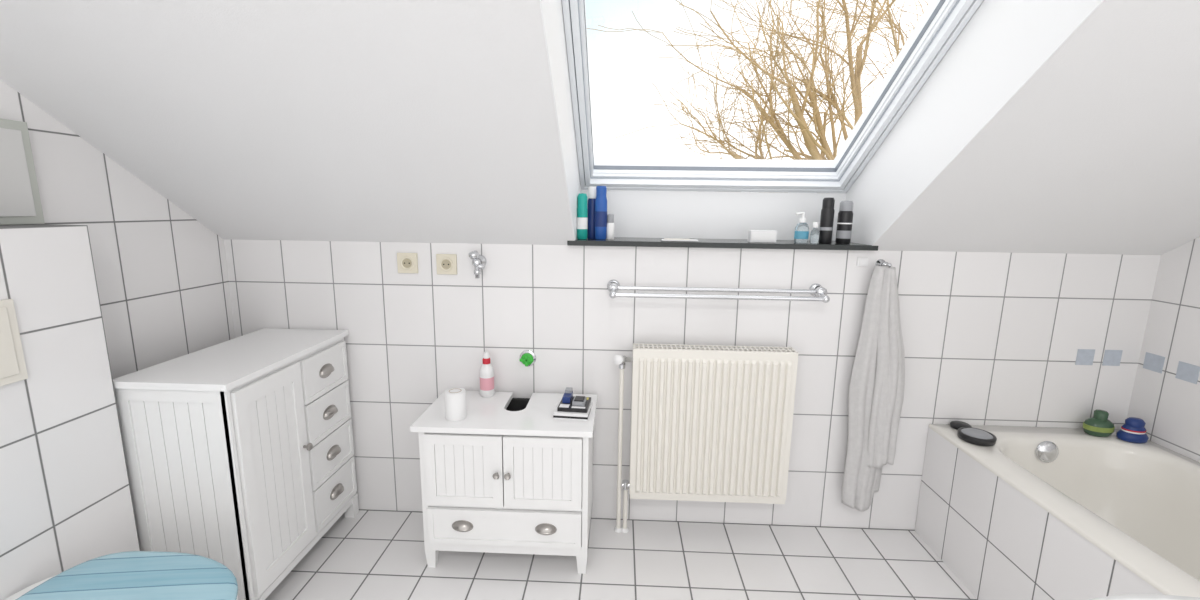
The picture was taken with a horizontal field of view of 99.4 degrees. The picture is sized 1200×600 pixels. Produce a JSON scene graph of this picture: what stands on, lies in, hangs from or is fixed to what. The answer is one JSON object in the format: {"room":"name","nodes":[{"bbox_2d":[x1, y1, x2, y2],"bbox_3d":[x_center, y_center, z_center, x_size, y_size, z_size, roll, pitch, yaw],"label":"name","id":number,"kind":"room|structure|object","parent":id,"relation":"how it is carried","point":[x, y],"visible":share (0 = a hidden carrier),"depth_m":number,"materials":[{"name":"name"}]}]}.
{"room":"bathroom","nodes":[
{"label":"bathroom","id":0,"kind":"room"},
{"bbox_2d":[0,224,140,599],"bbox_3d":[-1.512,0.646,0.177,0.166,1.249,2.629,1,10,2],"label":"wall","id":1,"kind":"structure","parent":0,"point":[66,502],"depth_m":1.29,"materials":[{"name":"tile"}]},
{"bbox_2d":[0,299,27,385],"bbox_3d":[-1.375,0.113,1.090,0.016,0.194,0.225,1,10,2],"label":"flush plate","id":2,"kind":"object","parent":1,"relation":"attached to","point":[13,369],"visible":1,"depth_m":1.18,"materials":[{"name":"white plastic"}]},
{"bbox_2d":[0,80,234,378],"bbox_3d":[-1.622,-0.028,0.402,0.100,2.491,3.300,1,10,2],"label":"wall","id":3,"kind":"structure","parent":0,"point":[161,273],"depth_m":1.66,"materials":[{"name":"tile"}]},
{"bbox_2d":[0,118,44,224],"bbox_3d":[-1.519,-0.310,1.208,0.034,0.263,0.295,1,10,2],"label":"access panel","id":4,"kind":"object","parent":3,"relation":"attached to","point":[20,202],"visible":1,"depth_m":1.31,"materials":[{"name":"grey plastic"}]},
{"bbox_2d":[0,0,1199,254],"bbox_3d":[0.253,-0.863,0.479,3.807,1.822,3.900,1,10,2],"label":"ceiling","id":5,"kind":"structure","parent":0,"point":[412,121],"depth_m":1.37,"materials":[{"name":"white paint"}]},
{"bbox_2d":[562,0,982,192],"bbox_3d":[0.460,-0.795,1.537,1.115,0.880,1.239,1,10,2],"label":"frame","id":6,"kind":"object","parent":5,"relation":"attached to","point":[941,23],"visible":1,"depth_m":1.95,"materials":[{"name":"white"}]},
{"bbox_2d":[265,510,977,599],"bbox_3d":[0.217,1.264,0.685,3.807,0.100,3.550,1,10,2],"label":"floor","id":7,"kind":"structure","parent":0,"point":[372,554],"depth_m":1.89,"materials":[{"name":"tile"}]},
{"bbox_2d":[5,551,237,599],"bbox_3d":[-1.109,0.886,1.150,0.575,0.441,0.384,1,10,2],"label":"toilet","id":8,"kind":"object","parent":7,"relation":"on","point":[129,575],"visible":1,"depth_m":1.19,"materials":[{"name":"blue ceramic"}]},
{"bbox_2d":[113,328,358,599],"bbox_3d":[-1.204,0.576,1.826,0.375,0.810,0.653,1,10,2],"label":"base cabinet","id":9,"kind":"object","parent":7,"relation":"on","point":[239,451],"visible":0.95,"depth_m":1.56,"materials":[{"name":"white paint"}]},
{"bbox_2d":[410,391,596,573],"bbox_3d":[-0.335,0.689,1.950,0.626,0.567,0.364,1,10,2],"label":"vanity cabinet","id":10,"kind":"object","parent":7,"relation":"on","point":[509,476],"visible":0.99,"depth_m":1.80,"materials":[{"name":"white paint"}]},
{"bbox_2d":[445,387,466,420],"bbox_3d":[-0.516,0.371,1.816,0.074,0.101,0.074,1,10,2],"label":"toilet paper roll","id":11,"kind":"object","parent":10,"relation":"on","point":[455,398],"visible":1,"depth_m":1.79,"materials":[{"name":"white paper"}]},
{"bbox_2d":[480,351,493,396],"bbox_3d":[-0.451,0.294,2.026,0.057,0.181,0.057,1,10,2],"label":"bottle","id":12,"kind":"object","parent":10,"relation":"on","point":[486,370],"visible":1,"depth_m":2.01,"materials":[{"name":"white plastic"}]},
{"bbox_2d":[553,387,591,419],"bbox_3d":[-0.098,0.380,1.881,0.125,0.072,0.140,2,10,6],"label":"tray","id":13,"kind":"object","parent":10,"relation":"on","point":[571,407],"visible":1,"depth_m":1.84,"materials":[{"name":"white plastic"}]},
{"bbox_2d":[915,424,1199,599],"bbox_3d":[1.665,0.899,1.194,0.762,0.477,1.798,1,10,2],"label":"bathtub","id":14,"kind":"object","parent":7,"relation":"on","point":[1036,513],"visible":0.93,"depth_m":1.75,"materials":[{"name":"tile"}]},
{"bbox_2d":[950,421,971,429],"bbox_3d":[1.428,0.497,2.012,0.072,0.017,0.072,1,10,2],"label":"plug","id":15,"kind":"object","parent":14,"relation":"on","point":[956,425],"visible":0.72,"depth_m":2.00,"materials":[{"name":"black plastic"}]},
{"bbox_2d":[957,427,996,445],"bbox_3d":[1.410,0.510,1.903,0.120,0.030,0.120,1,10,2],"label":"soap dish","id":16,"kind":"object","parent":14,"relation":"on","point":[975,436],"visible":1,"depth_m":1.88,"materials":[{"name":"black plastic"}]},
{"bbox_2d":[1082,409,1114,436],"bbox_3d":[1.927,0.473,1.962,0.101,0.097,0.071,1,10,2],"label":"shampoo bottle","id":17,"kind":"object","parent":14,"relation":"on","point":[1098,425],"visible":1,"depth_m":1.94,"materials":[{"name":"green plastic"}]},
{"bbox_2d":[1116,417,1148,442],"bbox_3d":[2.010,0.487,1.915,0.096,0.087,0.072,1,10,2],"label":"bottle","id":18,"kind":"object","parent":14,"relation":"on","point":[1133,430],"visible":1,"depth_m":1.90,"materials":[{"name":"blue plastic"}]},
{"bbox_2d":[1089,594,1199,599],"bbox_3d":[0.734,0.838,0.514,0.610,0.813,0.500,1,10,2],"label":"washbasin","id":19,"kind":"object","parent":7,"relation":"on","point":[1124,596],"visible":1,"depth_m":0.68,"materials":[{"name":"white ceramic"}]},
{"bbox_2d":[224,239,1160,529],"bbox_3d":[0.292,0.349,2.188,3.807,1.169,0.235,1,10,2],"label":"wall","id":20,"kind":"structure","parent":0,"point":[990,338],"depth_m":2.03,"materials":[{"name":"tile"}]},
{"bbox_2d":[397,253,417,272],"bbox_3d":[-0.763,-0.146,2.016,0.080,0.080,0.014,1,10,2],"label":"power socket","id":21,"kind":"object","parent":20,"relation":"attached to","point":[406,262],"visible":1,"depth_m":2.01,"materials":[{"name":"beige plastic"}]},
{"bbox_2d":[436,254,456,274],"bbox_3d":[-0.607,-0.141,2.010,0.080,0.080,0.014,1,10,2],"label":"power socket","id":22,"kind":"object","parent":20,"relation":"attached to","point":[445,263],"visible":1,"depth_m":2.01,"materials":[{"name":"beige plastic"}]},
{"bbox_2d":[468,250,486,278],"bbox_3d":[-0.475,-0.139,1.978,0.061,0.110,0.071,1,10,2],"label":"angle valve","id":23,"kind":"object","parent":20,"relation":"attached to","point":[479,261],"visible":1,"depth_m":1.96,"materials":[{"name":"silver metal"}]},
{"bbox_2d":[519,350,535,366],"bbox_3d":[-0.295,0.239,2.056,0.068,0.068,0.036,1,10,2],"label":"cap","id":24,"kind":"object","parent":20,"relation":"attached to","point":[527,357],"visible":1,"depth_m":2.05,"materials":[{"name":"green plastic"}]},
{"bbox_2d":[613,343,798,532],"bbox_3d":[0.393,0.572,2.031,0.694,0.790,0.142,1,10,2],"label":"panel radiator","id":25,"kind":"object","parent":20,"relation":"attached to","point":[708,424],"visible":1,"depth_m":1.96,"materials":[{"name":"white metal"}]},
{"bbox_2d":[581,190,845,240],"bbox_3d":[0.475,-0.355,2.198,1.123,0.219,0.050,1,10,2],"label":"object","id":26,"kind":"structure","parent":20,"relation":"attached to","point":[637,214],"depth_m":2.17,"materials":[{"name":"white paint"}]},
{"bbox_2d":[607,279,829,302],"bbox_3d":[0.443,-0.034,1.934,0.837,0.058,0.121,1,10,2],"label":"towel rail","id":27,"kind":"object","parent":20,"relation":"attached to","point":[613,285],"visible":1,"depth_m":1.91,"materials":[{"name":"silver metal"}]},
{"bbox_2d":[567,237,877,250],"bbox_3d":[0.465,-0.231,2.061,1.172,0.020,0.265,1,10,2],"label":"window sill","id":28,"kind":"structure","parent":20,"relation":"on","point":[618,241],"depth_m":1.94,"materials":[{"name":"black stone"}]},
{"bbox_2d":[577,193,587,238],"bbox_3d":[-0.070,-0.331,2.012,0.043,0.179,0.033,1,10,2],"label":"spray can","id":29,"kind":"object","parent":28,"relation":"on","point":[582,211],"visible":0.98,"depth_m":2.00,"materials":[{"name":"teal plastic"}]},
{"bbox_2d":[587,187,595,238],"bbox_3d":[-0.030,-0.351,2.047,0.040,0.207,0.034,1,10,2],"label":"can","id":30,"kind":"object","parent":28,"relation":"on","point":[591,190],"visible":0.8,"depth_m":2.03,"materials":[{"name":"blue plastic"}]},
{"bbox_2d":[595,186,606,239],"bbox_3d":[0.004,-0.345,2.011,0.049,0.209,0.034,1,10,2],"label":"shampoo bottle","id":31,"kind":"object","parent":28,"relation":"on","point":[601,191],"visible":1,"depth_m":2.00,"materials":[{"name":"blue plastic"}]},
{"bbox_2d":[606,214,614,239],"bbox_3d":[0.042,-0.292,2.024,0.032,0.101,0.032,1,10,2],"label":"roll-on deodorant","id":32,"kind":"object","parent":28,"relation":"on","point":[610,217],"visible":1,"depth_m":2.01,"materials":[{"name":"white plastic"}]},
{"bbox_2d":[661,238,698,241],"bbox_3d":[0.311,-0.235,1.988,0.140,0.009,0.050,1,10,2],"label":"case","id":33,"kind":"object","parent":28,"relation":"on","point":[664,239],"visible":1,"depth_m":1.97,"materials":[{"name":"white plastic"}]},
{"bbox_2d":[748,230,776,242],"bbox_3d":[0.637,-0.251,1.999,0.100,0.045,0.046,1,10,2],"label":"tissue box","id":34,"kind":"object","parent":28,"relation":"on","point":[753,235],"visible":1,"depth_m":1.98,"materials":[{"name":"white cardboard"}]},
{"bbox_2d":[794,212,808,242],"bbox_3d":[0.790,-0.284,1.990,0.057,0.119,0.038,1,10,2],"label":"soap dispenser","id":35,"kind":"object","parent":28,"relation":"on","point":[801,233],"visible":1,"depth_m":1.98,"materials":[{"name":"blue plastic"}]},
{"bbox_2d":[810,222,819,242],"bbox_3d":[0.836,-0.262,1.976,0.034,0.081,0.034,1,10,2],"label":"perfume bottle","id":36,"kind":"object","parent":28,"relation":"on","point":[814,233],"visible":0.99,"depth_m":1.97,"materials":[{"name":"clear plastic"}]},
{"bbox_2d":[819,198,834,243],"bbox_3d":[0.880,-0.308,1.972,0.049,0.175,0.049,1,10,2],"label":"can","id":37,"kind":"object","parent":28,"relation":"on","point":[827,212],"visible":0.98,"depth_m":1.95,"materials":[{"name":"black plastic"}]},
{"bbox_2d":[835,201,852,243],"bbox_3d":[0.951,-0.302,1.975,0.055,0.164,0.055,1,10,2],"label":"can","id":38,"kind":"object","parent":28,"relation":"on","point":[845,215],"visible":1,"depth_m":1.96,"materials":[{"name":"black metal"}]},
{"bbox_2d":[540,0,1103,245],"bbox_3d":[0.445,-0.578,1.253,1.125,0.991,1.734,1,10,2],"label":"window reveal","id":39,"kind":"structure","parent":20,"relation":"attached to","point":[1005,43],"depth_m":1.43,"materials":[{"name":"white paint"}]},
{"bbox_2d":[856,257,868,265],"bbox_3d":[1.004,-0.146,1.944,0.040,0.034,0.011,1,10,2],"label":"outlet cover","id":40,"kind":"object","parent":20,"relation":"attached to","point":[861,261],"visible":1,"depth_m":1.94,"materials":[{"name":"white plastic"}]},
{"bbox_2d":[842,265,904,511],"bbox_3d":[1.076,0.360,1.984,0.203,0.991,0.094,1,10,2],"label":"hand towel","id":41,"kind":"object","parent":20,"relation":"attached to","point":[876,389],"visible":1,"depth_m":1.96,"materials":[{"name":"fabric"}]},
{"bbox_2d":[875,259,891,267],"bbox_3d":[1.072,-0.126,1.913,0.036,0.048,0.078,1,10,2],"label":"towel hook","id":42,"kind":"object","parent":20,"relation":"attached to","point":[880,262],"visible":0.48,"depth_m":1.93,"materials":[{"name":"silver metal"}]},
{"bbox_2d":[1075,349,1094,364],"bbox_3d":[1.888,0.223,1.978,0.064,0.063,0.002,1,10,2],"label":"decal","id":43,"kind":"object","parent":20,"relation":"attached to","point":[1084,356],"visible":1,"depth_m":1.98},
{"bbox_2d":[1102,350,1122,365],"bbox_3d":[1.990,0.225,1.975,0.064,0.063,0.002,1,10,2],"label":"decal","id":44,"kind":"object","parent":20,"relation":"attached to","point":[1111,357],"visible":1,"depth_m":1.97},
{"bbox_2d":[1127,237,1199,461],"bbox_3d":[2.081,0.050,0.263,0.100,2.491,3.300,1,10,2],"label":"wall","id":45,"kind":"structure","parent":0,"point":[1169,406],"depth_m":1.85,"materials":[{"name":"tile"}]},
{"bbox_2d":[1143,352,1164,373],"bbox_3d":[2.088,0.236,1.918,0.002,0.063,0.068,1,10,2],"label":"decal","id":46,"kind":"object","parent":45,"relation":"attached to","point":[1152,362],"visible":1,"depth_m":1.92},
{"bbox_2d":[1175,361,1199,383],"bbox_3d":[2.084,0.257,1.803,0.002,0.063,0.068,1,10,2],"label":"decal","id":47,"kind":"object","parent":45,"relation":"attached to","point":[1187,372],"visible":1,"depth_m":1.80},
{"label":"outside","id":48,"kind":"structure","parent":0,"visible":0},
{"bbox_3d":[1.962,-3.785,48.540,120.000,0.100,87.000,1,10,2],"label":"lawn","id":49,"kind":"structure","parent":48,"visible":0},
{"bbox_2d":[587,0,929,192],"bbox_3d":[5.128,-3.079,10.541,9.224,12.107,8.853,-5,12,-28],"label":"bare tree","id":50,"kind":"object","parent":49,"relation":"on","point":[812,92],"visible":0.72,"depth_m":10.25,"materials":[{"name":"brown plant"}]}
]}

